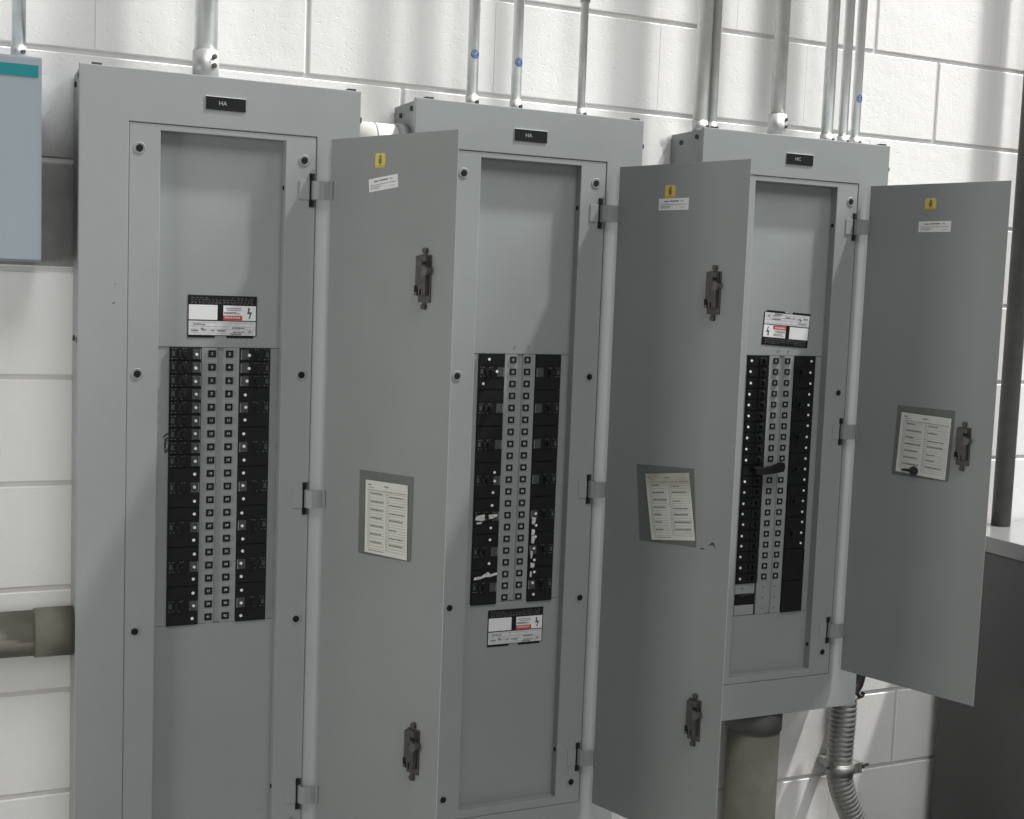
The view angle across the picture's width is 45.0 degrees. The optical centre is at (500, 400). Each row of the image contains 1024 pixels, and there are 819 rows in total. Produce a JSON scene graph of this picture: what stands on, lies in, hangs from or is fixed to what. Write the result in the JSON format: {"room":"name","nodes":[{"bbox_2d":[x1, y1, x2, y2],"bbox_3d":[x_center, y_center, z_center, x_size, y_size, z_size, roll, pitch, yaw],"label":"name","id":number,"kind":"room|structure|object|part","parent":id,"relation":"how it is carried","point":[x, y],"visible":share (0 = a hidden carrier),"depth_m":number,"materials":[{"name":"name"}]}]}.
{"room":"electrical room","nodes":[
{"label":"electrical room","id":0,"kind":"room"},
{"bbox_2d":[0,0,1023,818],"bbox_3d":[0.418,-1.270,2.881,8.200,5.283,0.200,0,6,-24],"label":"wall","id":1,"kind":"structure","parent":0,"point":[943,79],"depth_m":2.64,"materials":[{"name":"white brick"}]},
{"bbox_2d":[0,53,41,261],"bbox_3d":[-1.018,-0.430,2.157,0.400,0.357,0.120,0,6,-24],"label":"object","id":2,"kind":"object","parent":1,"relation":"attached to","point":[20,76],"visible":1,"depth_m":2.17,"materials":[{"name":"blue metal"}]},
{"bbox_2d":[10,0,26,55],"bbox_3d":[-0.828,-1.406,2.130,0.028,1.604,0.031,0,6,-24],"label":"conduit","id":3,"kind":"object","parent":2,"relation":"on","point":[18,7],"visible":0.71,"depth_m":2.19,"materials":[{"name":"metal"}]},
{"bbox_2d":[69,62,459,818],"bbox_3d":[-0.460,0.201,2.288,0.602,1.592,0.450,0,6,-24],"label":"electrical panelboard","id":4,"kind":"object","parent":1,"relation":"attached to","point":[263,285],"visible":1,"depth_m":2.33,"materials":[{"name":"grey metal"}]},
{"bbox_2d":[0,605,74,657],"bbox_3d":[-1.246,0.435,2.149,0.958,0.092,0.092,0,6,-24],"label":"conduit","id":5,"kind":"object","parent":4,"relation":"attached to","point":[41,631],"visible":0.95,"depth_m":2.28,"materials":[{"name":"beige plastic"}]},
{"bbox_3d":[-0.610,0.393,2.352,0.017,0.013,0.012,0,6,-24],"label":"breaker handle","id":6,"kind":"part","parent":4,"relation":"part of","materials":[{"name":"black plastic"}]},
{"bbox_3d":[-0.607,0.317,2.345,0.017,0.013,0.012,0,6,-24],"label":"breaker handle","id":7,"kind":"part","parent":4,"relation":"part of","materials":[{"name":"black plastic"}]},
{"bbox_3d":[-0.605,0.241,2.339,0.017,0.013,0.012,0,6,-24],"label":"breaker handle","id":8,"kind":"part","parent":4,"relation":"part of","materials":[{"name":"black plastic"}]},
{"bbox_3d":[-0.602,0.166,2.332,0.017,0.013,0.012,0,6,-24],"label":"breaker handle","id":9,"kind":"part","parent":4,"relation":"part of","materials":[{"name":"black plastic"}]},
{"bbox_3d":[-0.600,0.115,2.328,0.017,0.013,0.012,0,6,-24],"label":"breaker handle","id":10,"kind":"part","parent":4,"relation":"part of","materials":[{"name":"black plastic"}]},
{"bbox_3d":[-0.599,0.090,2.325,0.017,0.013,0.012,0,6,-24],"label":"breaker handle","id":11,"kind":"part","parent":4,"relation":"part of","materials":[{"name":"black plastic"}]},
{"bbox_3d":[-0.598,0.065,2.323,0.017,0.013,0.012,0,6,-24],"label":"breaker handle","id":12,"kind":"part","parent":4,"relation":"part of","materials":[{"name":"black plastic"}]},
{"bbox_3d":[-0.597,0.039,2.321,0.017,0.013,0.012,0,6,-24],"label":"breaker handle","id":13,"kind":"part","parent":4,"relation":"part of","materials":[{"name":"black plastic"}]},
{"bbox_3d":[-0.596,0.014,2.319,0.017,0.013,0.012,0,6,-24],"label":"breaker handle","id":14,"kind":"part","parent":4,"relation":"part of","materials":[{"name":"black plastic"}]},
{"bbox_3d":[-0.595,-0.011,2.316,0.017,0.013,0.012,0,6,-24],"label":"breaker handle","id":15,"kind":"part","parent":4,"relation":"part of","materials":[{"name":"black plastic"}]},
{"bbox_3d":[-0.594,-0.037,2.314,0.017,0.013,0.012,0,6,-24],"label":"breaker handle","id":16,"kind":"part","parent":4,"relation":"part of","materials":[{"name":"black plastic"}]},
{"bbox_3d":[-0.593,-0.062,2.312,0.017,0.013,0.012,0,6,-24],"label":"breaker handle","id":17,"kind":"part","parent":4,"relation":"part of","materials":[{"name":"black plastic"}]},
{"bbox_3d":[-0.592,-0.087,2.310,0.017,0.013,0.012,0,6,-24],"label":"breaker handle","id":18,"kind":"part","parent":4,"relation":"part of","materials":[{"name":"black plastic"}]},
{"bbox_2d":[192,0,218,76],"bbox_3d":[-0.528,-1.402,2.265,0.049,1.614,0.049,1,5,-7],"label":"conduit","id":19,"kind":"object","parent":4,"relation":"on","point":[205,54],"visible":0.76,"depth_m":2.31,"materials":[{"name":"metal"}]},
{"bbox_3d":[-0.526,-0.159,2.341,0.130,0.080,0.002,0,6,-24],"label":"rating plate","id":20,"kind":"part","parent":4,"relation":"part of","materials":[{"name":"white paper"}]},
{"bbox_3d":[-0.507,-0.548,2.284,0.074,0.024,0.002,0,6,-24],"label":"name plate","id":21,"kind":"part","parent":4,"relation":"part of","materials":[{"name":"black plastic"}]},
{"bbox_3d":[-0.480,0.393,2.410,0.017,0.013,0.012,0,6,-24],"label":"breaker handle","id":22,"kind":"part","parent":4,"relation":"part of","materials":[{"name":"black plastic"}]},
{"bbox_3d":[-0.477,0.317,2.403,0.017,0.013,0.012,0,6,-24],"label":"breaker handle","id":23,"kind":"part","parent":4,"relation":"part of","materials":[{"name":"black plastic"}]},
{"bbox_3d":[-0.474,0.241,2.396,0.017,0.013,0.012,0,6,-24],"label":"breaker handle","id":24,"kind":"part","parent":4,"relation":"part of","materials":[{"name":"black plastic"}]},
{"bbox_3d":[-0.471,0.165,2.390,0.017,0.013,0.012,0,6,-24],"label":"breaker handle","id":25,"kind":"part","parent":4,"relation":"part of","materials":[{"name":"black plastic"}]},
{"bbox_3d":[-0.468,0.089,2.383,0.017,0.013,0.012,0,6,-24],"label":"breaker handle","id":26,"kind":"part","parent":4,"relation":"part of","materials":[{"name":"black plastic"}]},
{"bbox_3d":[-0.466,0.014,2.376,0.017,0.013,0.012,0,6,-24],"label":"breaker handle","id":27,"kind":"part","parent":4,"relation":"part of","materials":[{"name":"black plastic"}]},
{"bbox_3d":[-0.464,-0.037,2.372,0.017,0.013,0.012,0,6,-24],"label":"breaker handle","id":28,"kind":"part","parent":4,"relation":"part of","materials":[{"name":"black plastic"}]},
{"bbox_3d":[-0.463,-0.062,2.369,0.017,0.013,0.012,0,6,-24],"label":"breaker handle","id":29,"kind":"part","parent":4,"relation":"part of","materials":[{"name":"black plastic"}]},
{"bbox_3d":[-0.462,-0.087,2.367,0.017,0.013,0.012,0,6,-24],"label":"breaker handle","id":30,"kind":"part","parent":4,"relation":"part of","materials":[{"name":"black plastic"}]},
{"bbox_2d":[360,121,410,136],"bbox_3d":[-0.249,-0.513,2.481,0.117,0.092,0.092,0,6,-24],"label":"conduit","id":31,"kind":"object","parent":4,"relation":"attached to","point":[367,129],"visible":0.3,"depth_m":2.45,"materials":[{"name":"plastic"}]},
{"bbox_3d":[-0.221,0.211,2.315,0.333,1.397,0.004,7,7,41],"label":"door","id":32,"kind":"part","parent":4,"relation":"part of","materials":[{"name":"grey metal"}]},
{"bbox_2d":[394,96,751,818],"bbox_3d":[0.105,0.200,2.532,0.574,1.592,0.461,0,6,-24],"label":"electrical panelboard","id":33,"kind":"object","parent":1,"relation":"attached to","point":[598,306],"visible":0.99,"depth_m":2.60,"materials":[{"name":"grey metal"}]},
{"bbox_2d":[465,0,480,103],"bbox_3d":[-0.030,-1.403,2.483,0.027,1.614,0.030,0,6,-24],"label":"conduit","id":34,"kind":"object","parent":33,"relation":"on","point":[474,5],"visible":0.89,"depth_m":2.54,"materials":[{"name":"metal"}]},
{"bbox_3d":[-0.038,0.396,2.606,0.017,0.013,0.012,0,6,-24],"label":"breaker handle","id":35,"kind":"part","parent":33,"relation":"part of","materials":[{"name":"black plastic"}]},
{"bbox_3d":[-0.035,0.320,2.599,0.017,0.013,0.012,0,6,-24],"label":"breaker handle","id":36,"kind":"part","parent":33,"relation":"part of","materials":[{"name":"black plastic"}]},
{"bbox_3d":[-0.029,0.168,2.585,0.017,0.013,0.012,0,6,-24],"label":"breaker handle","id":37,"kind":"part","parent":33,"relation":"part of","materials":[{"name":"black plastic"}]},
{"bbox_3d":[-0.026,0.092,2.579,0.017,0.013,0.012,0,6,-24],"label":"breaker handle","id":38,"kind":"part","parent":33,"relation":"part of","materials":[{"name":"black plastic"}]},
{"bbox_3d":[-0.024,0.017,2.572,0.017,0.013,0.012,0,6,-24],"label":"breaker handle","id":39,"kind":"part","parent":33,"relation":"part of","materials":[{"name":"black plastic"}]},
{"bbox_3d":[-0.021,-0.059,2.565,0.017,0.013,0.012,0,6,-24],"label":"breaker handle","id":40,"kind":"part","parent":33,"relation":"part of","materials":[{"name":"black plastic"}]},
{"bbox_3d":[0.032,0.486,2.655,0.130,0.080,0.002,0,6,-24],"label":"rating plate","id":41,"kind":"part","parent":33,"relation":"part of","materials":[{"name":"white paper"}]},
{"bbox_2d":[510,0,524,107],"bbox_3d":[0.061,-1.403,2.523,0.026,1.614,0.029,0,6,-24],"label":"conduit","id":42,"kind":"object","parent":33,"relation":"on","point":[518,21],"visible":0.81,"depth_m":2.58,"materials":[{"name":"metal"}]},
{"bbox_3d":[0.039,0.193,2.610,0.517,1.588,0.010,0,6,-24],"label":"trim","id":43,"kind":"part","parent":33,"relation":"part of","materials":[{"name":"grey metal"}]},
{"bbox_3d":[0.063,-0.544,2.537,0.074,0.024,0.002,0,6,-24],"label":"name plate","id":44,"kind":"part","parent":33,"relation":"part of","materials":[{"name":"black plastic"}]},
{"bbox_3d":[0.093,0.396,2.663,0.017,0.013,0.012,0,6,-24],"label":"breaker handle","id":45,"kind":"part","parent":33,"relation":"part of","materials":[{"name":"black plastic"}]},
{"bbox_3d":[0.096,0.320,2.656,0.017,0.013,0.012,0,6,-24],"label":"breaker handle","id":46,"kind":"part","parent":33,"relation":"part of","materials":[{"name":"black plastic"}]},
{"bbox_3d":[0.099,0.244,2.650,0.017,0.013,0.012,0,6,-24],"label":"breaker handle","id":47,"kind":"part","parent":33,"relation":"part of","materials":[{"name":"black plastic"}]},
{"bbox_3d":[0.101,0.168,2.643,0.017,0.013,0.012,0,6,-24],"label":"breaker handle","id":48,"kind":"part","parent":33,"relation":"part of","materials":[{"name":"black plastic"}]},
{"bbox_3d":[0.104,0.092,2.636,0.017,0.013,0.012,0,6,-24],"label":"breaker handle","id":49,"kind":"part","parent":33,"relation":"part of","materials":[{"name":"black plastic"}]},
{"bbox_3d":[0.107,0.016,2.630,0.017,0.013,0.012,0,6,-24],"label":"breaker handle","id":50,"kind":"part","parent":33,"relation":"part of","materials":[{"name":"black plastic"}]},
{"bbox_3d":[0.110,-0.059,2.623,0.017,0.013,0.012,0,6,-24],"label":"breaker handle","id":51,"kind":"part","parent":33,"relation":"part of","materials":[{"name":"black plastic"}]},
{"bbox_2d":[576,0,589,114],"bbox_3d":[0.202,-1.403,2.586,0.022,1.614,0.024,0,6,-24],"label":"conduit","id":52,"kind":"object","parent":33,"relation":"on","point":[580,109],"visible":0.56,"depth_m":2.64,"materials":[{"name":"metal"}]},
{"bbox_3d":[0.344,0.213,2.558,0.004,1.392,0.333,-3,7,-43],"label":"door","id":53,"kind":"part","parent":33,"relation":"part of","materials":[{"name":"grey metal"}]},
{"bbox_2d":[671,126,1011,720],"bbox_3d":[0.720,0.080,2.791,0.574,1.354,0.461,0,6,-24],"label":"electrical panelboard","id":54,"kind":"object","parent":1,"relation":"attached to","point":[872,311],"visible":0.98,"depth_m":2.86,"materials":[{"name":"grey metal"}]},
{"bbox_2d":[692,0,713,130],"bbox_3d":[0.478,-1.404,2.709,0.035,1.614,0.035,1,5,-7],"label":"conduit","id":55,"kind":"object","parent":54,"relation":"on","point":[705,7],"visible":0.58,"depth_m":2.75,"materials":[{"name":"metal"}]},
{"bbox_2d":[708,0,722,127],"bbox_3d":[0.506,-1.404,2.720,0.025,1.614,0.028,0,6,-24],"label":"conduit","id":56,"kind":"object","parent":54,"relation":"on","point":[718,4],"visible":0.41,"depth_m":2.77,"materials":[{"name":"metal"}]},
{"bbox_3d":[0.587,0.415,2.883,0.017,0.013,0.012,0,6,-24],"label":"breaker handle","id":57,"kind":"part","parent":54,"relation":"part of","materials":[{"name":"black plastic"}]},
{"bbox_3d":[0.588,0.390,2.881,0.017,0.013,0.012,0,6,-24],"label":"breaker handle","id":58,"kind":"part","parent":54,"relation":"part of","materials":[{"name":"black plastic"}]},
{"bbox_3d":[0.588,0.364,2.879,0.017,0.013,0.012,0,6,-24],"label":"breaker handle","id":59,"kind":"part","parent":54,"relation":"part of","materials":[{"name":"black plastic"}]},
{"bbox_3d":[0.589,0.339,2.877,0.017,0.013,0.012,0,6,-24],"label":"breaker handle","id":60,"kind":"part","parent":54,"relation":"part of","materials":[{"name":"black plastic"}]},
{"bbox_3d":[0.590,0.314,2.874,0.017,0.013,0.012,0,6,-24],"label":"breaker handle","id":61,"kind":"part","parent":54,"relation":"part of","materials":[{"name":"black plastic"}]},
{"bbox_3d":[0.591,0.288,2.872,0.017,0.013,0.012,0,6,-24],"label":"breaker handle","id":62,"kind":"part","parent":54,"relation":"part of","materials":[{"name":"black plastic"}]},
{"bbox_3d":[0.592,0.263,2.870,0.017,0.013,0.012,0,6,-24],"label":"breaker handle","id":63,"kind":"part","parent":54,"relation":"part of","materials":[{"name":"black plastic"}]},
{"bbox_3d":[0.593,0.238,2.868,0.017,0.013,0.012,0,6,-24],"label":"breaker handle","id":64,"kind":"part","parent":54,"relation":"part of","materials":[{"name":"black plastic"}]},
{"bbox_3d":[0.594,0.213,2.865,0.017,0.013,0.012,0,6,-24],"label":"breaker handle","id":65,"kind":"part","parent":54,"relation":"part of","materials":[{"name":"black plastic"}]},
{"bbox_3d":[0.595,0.187,2.863,0.017,0.013,0.012,0,6,-24],"label":"breaker handle","id":66,"kind":"part","parent":54,"relation":"part of","materials":[{"name":"black plastic"}]},
{"bbox_3d":[0.597,0.137,2.859,0.017,0.013,0.012,0,6,-24],"label":"breaker handle","id":67,"kind":"part","parent":54,"relation":"part of","materials":[{"name":"black plastic"}]},
{"bbox_3d":[0.598,0.112,2.857,0.017,0.013,0.012,0,6,-24],"label":"breaker handle","id":68,"kind":"part","parent":54,"relation":"part of","materials":[{"name":"black plastic"}]},
{"bbox_3d":[0.599,0.086,2.854,0.017,0.013,0.012,0,6,-24],"label":"breaker handle","id":69,"kind":"part","parent":54,"relation":"part of","materials":[{"name":"black plastic"}]},
{"bbox_3d":[0.600,0.061,2.852,0.017,0.013,0.012,0,6,-24],"label":"breaker handle","id":70,"kind":"part","parent":54,"relation":"part of","materials":[{"name":"black plastic"}]},
{"bbox_3d":[0.601,0.036,2.850,0.017,0.013,0.012,0,6,-24],"label":"breaker handle","id":71,"kind":"part","parent":54,"relation":"part of","materials":[{"name":"black plastic"}]},
{"bbox_3d":[0.602,0.010,2.848,0.017,0.013,0.012,0,6,-24],"label":"breaker handle","id":72,"kind":"part","parent":54,"relation":"part of","materials":[{"name":"black plastic"}]},
{"bbox_3d":[0.603,-0.015,2.845,0.017,0.013,0.012,0,6,-24],"label":"breaker handle","id":73,"kind":"part","parent":54,"relation":"part of","materials":[{"name":"black plastic"}]},
{"bbox_3d":[0.603,-0.040,2.843,0.017,0.013,0.012,0,6,-24],"label":"breaker handle","id":74,"kind":"part","parent":54,"relation":"part of","materials":[{"name":"black plastic"}]},
{"bbox_3d":[0.604,-0.066,2.841,0.017,0.013,0.012,0,6,-24],"label":"breaker handle","id":75,"kind":"part","parent":54,"relation":"part of","materials":[{"name":"black plastic"}]},
{"bbox_3d":[0.605,-0.091,2.839,0.017,0.013,0.012,0,6,-24],"label":"breaker handle","id":76,"kind":"part","parent":54,"relation":"part of","materials":[{"name":"black plastic"}]},
{"bbox_3d":[0.619,0.157,2.863,0.081,0.028,0.024,0,6,-24],"label":"handle lock arm","id":77,"kind":"part","parent":54,"relation":"part of","materials":[{"name":"black plastic"}]},
{"bbox_2d":[767,0,790,134],"bbox_3d":[0.669,-1.405,2.793,0.043,1.614,0.043,1,5,-7],"label":"conduit","id":78,"kind":"object","parent":54,"relation":"on","point":[777,118],"visible":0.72,"depth_m":2.84,"materials":[{"name":"metal"}]},
{"bbox_3d":[0.663,-0.166,2.866,0.130,0.080,0.002,3,4,-24],"label":"rating plate","id":79,"kind":"part","parent":54,"relation":"part of","materials":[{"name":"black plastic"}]},
{"bbox_3d":[0.693,0.314,2.920,0.017,0.013,0.012,0,6,-24],"label":"breaker handle","id":80,"kind":"part","parent":54,"relation":"part of","materials":[{"name":"black plastic"}]},
{"bbox_3d":[0.655,0.073,2.870,0.517,1.350,0.010,0,6,-24],"label":"trim","id":81,"kind":"part","parent":54,"relation":"part of","materials":[{"name":"grey metal"}]},
{"bbox_3d":[0.696,0.238,2.913,0.017,0.013,0.012,0,6,-24],"label":"breaker handle","id":82,"kind":"part","parent":54,"relation":"part of","materials":[{"name":"black plastic"}]},
{"bbox_3d":[0.698,0.162,2.906,0.017,0.013,0.012,0,6,-24],"label":"breaker handle","id":83,"kind":"part","parent":54,"relation":"part of","materials":[{"name":"black plastic"}]},
{"bbox_3d":[0.701,0.086,2.900,0.017,0.013,0.012,0,6,-24],"label":"breaker handle","id":84,"kind":"part","parent":54,"relation":"part of","materials":[{"name":"black plastic"}]},
{"bbox_3d":[0.681,-0.548,2.809,0.074,0.024,0.002,0,6,-24],"label":"name plate","id":85,"kind":"part","parent":54,"relation":"part of","materials":[{"name":"black plastic"}]},
{"bbox_3d":[0.704,0.010,2.893,0.017,0.013,0.012,0,6,-24],"label":"breaker handle","id":86,"kind":"part","parent":54,"relation":"part of","materials":[{"name":"black plastic"}]},
{"bbox_3d":[0.707,-0.066,2.886,0.017,0.013,0.012,0,6,-24],"label":"breaker handle","id":87,"kind":"part","parent":54,"relation":"part of","materials":[{"name":"black plastic"}]},
{"bbox_2d":[820,0,840,139],"bbox_3d":[0.800,-1.405,2.850,0.032,1.614,0.035,0,6,-24],"label":"conduit","id":88,"kind":"object","parent":54,"relation":"on","point":[833,19],"visible":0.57,"depth_m":2.90,"materials":[{"name":"metal"}]},
{"bbox_2d":[817,695,868,818],"bbox_3d":[0.903,1.057,3.171,0.216,0.645,0.104,0,6,-24],"label":"conduit","id":89,"kind":"object","parent":54,"relation":"attached to","point":[840,767],"visible":0.96,"depth_m":3.09,"materials":[{"name":"metal"}]},
{"bbox_2d":[837,0,855,141],"bbox_3d":[0.843,-1.405,2.868,0.026,1.614,0.029,0,6,-24],"label":"conduit","id":90,"kind":"object","parent":54,"relation":"on","point":[850,4],"visible":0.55,"depth_m":2.92,"materials":[{"name":"metal"}]},
{"bbox_2d":[849,0,867,142],"bbox_3d":[0.876,-1.405,2.883,0.025,1.614,0.028,0,6,-24],"label":"conduit","id":91,"kind":"object","parent":54,"relation":"on","point":[862,4],"visible":0.82,"depth_m":2.93,"materials":[{"name":"metal"}]},
{"bbox_2d":[855,674,865,698],"bbox_3d":[0.898,0.549,3.119,0.059,0.440,0.137,7,7,44],"label":"cable","id":92,"kind":"object","parent":54,"relation":"attached to","point":[860,679],"visible":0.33,"depth_m":3.16,"materials":[{"name":"black plastic"}]},
{"bbox_2d":[901,466,917,475],"bbox_3d":[0.938,0.160,2.835,0.003,0.021,0.040,-3,7,-43],"label":"key","id":93,"kind":"object","parent":54,"relation":"attached to","point":[913,470],"visible":1,"depth_m":2.83,"materials":[{"name":"black"}]},
{"bbox_3d":[0.959,0.089,2.817,0.004,1.156,0.333,-3,7,-43],"label":"door","id":94,"kind":"part","parent":54,"relation":"part of","materials":[{"name":"grey metal"}]},
{"bbox_3d":[2.824,1.983,-2.304,18.000,0.100,12.200,0,6,-24],"label":"floor","id":95,"kind":"structure","parent":0,"visible":0},
{"bbox_2d":[722,714,782,818],"bbox_3d":[0.605,1.057,3.022,0.133,0.641,0.133,0,6,-24],"label":"conduit","id":96,"kind":"object","parent":95,"relation":"on","point":[752,746],"visible":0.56,"depth_m":2.95,"materials":[{"name":"beige plastic"}]},
{"bbox_2d":[930,521,1023,818],"bbox_3d":[1.644,0.877,3.182,0.807,1.046,0.622,0,6,-24],"label":"base cabinet","id":97,"kind":"object","parent":95,"relation":"on","point":[979,760],"visible":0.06,"depth_m":3.11,"materials":[{"name":"grey metal"}]},
{"bbox_2d":[991,74,1023,526],"bbox_3d":[1.375,-0.913,3.173,0.049,2.500,0.049,0,6,-24],"label":"pipe","id":98,"kind":"object","parent":97,"relation":"on","point":[1013,349],"visible":1,"depth_m":3.23,"materials":[{"name":"grey metal"}]}
]}

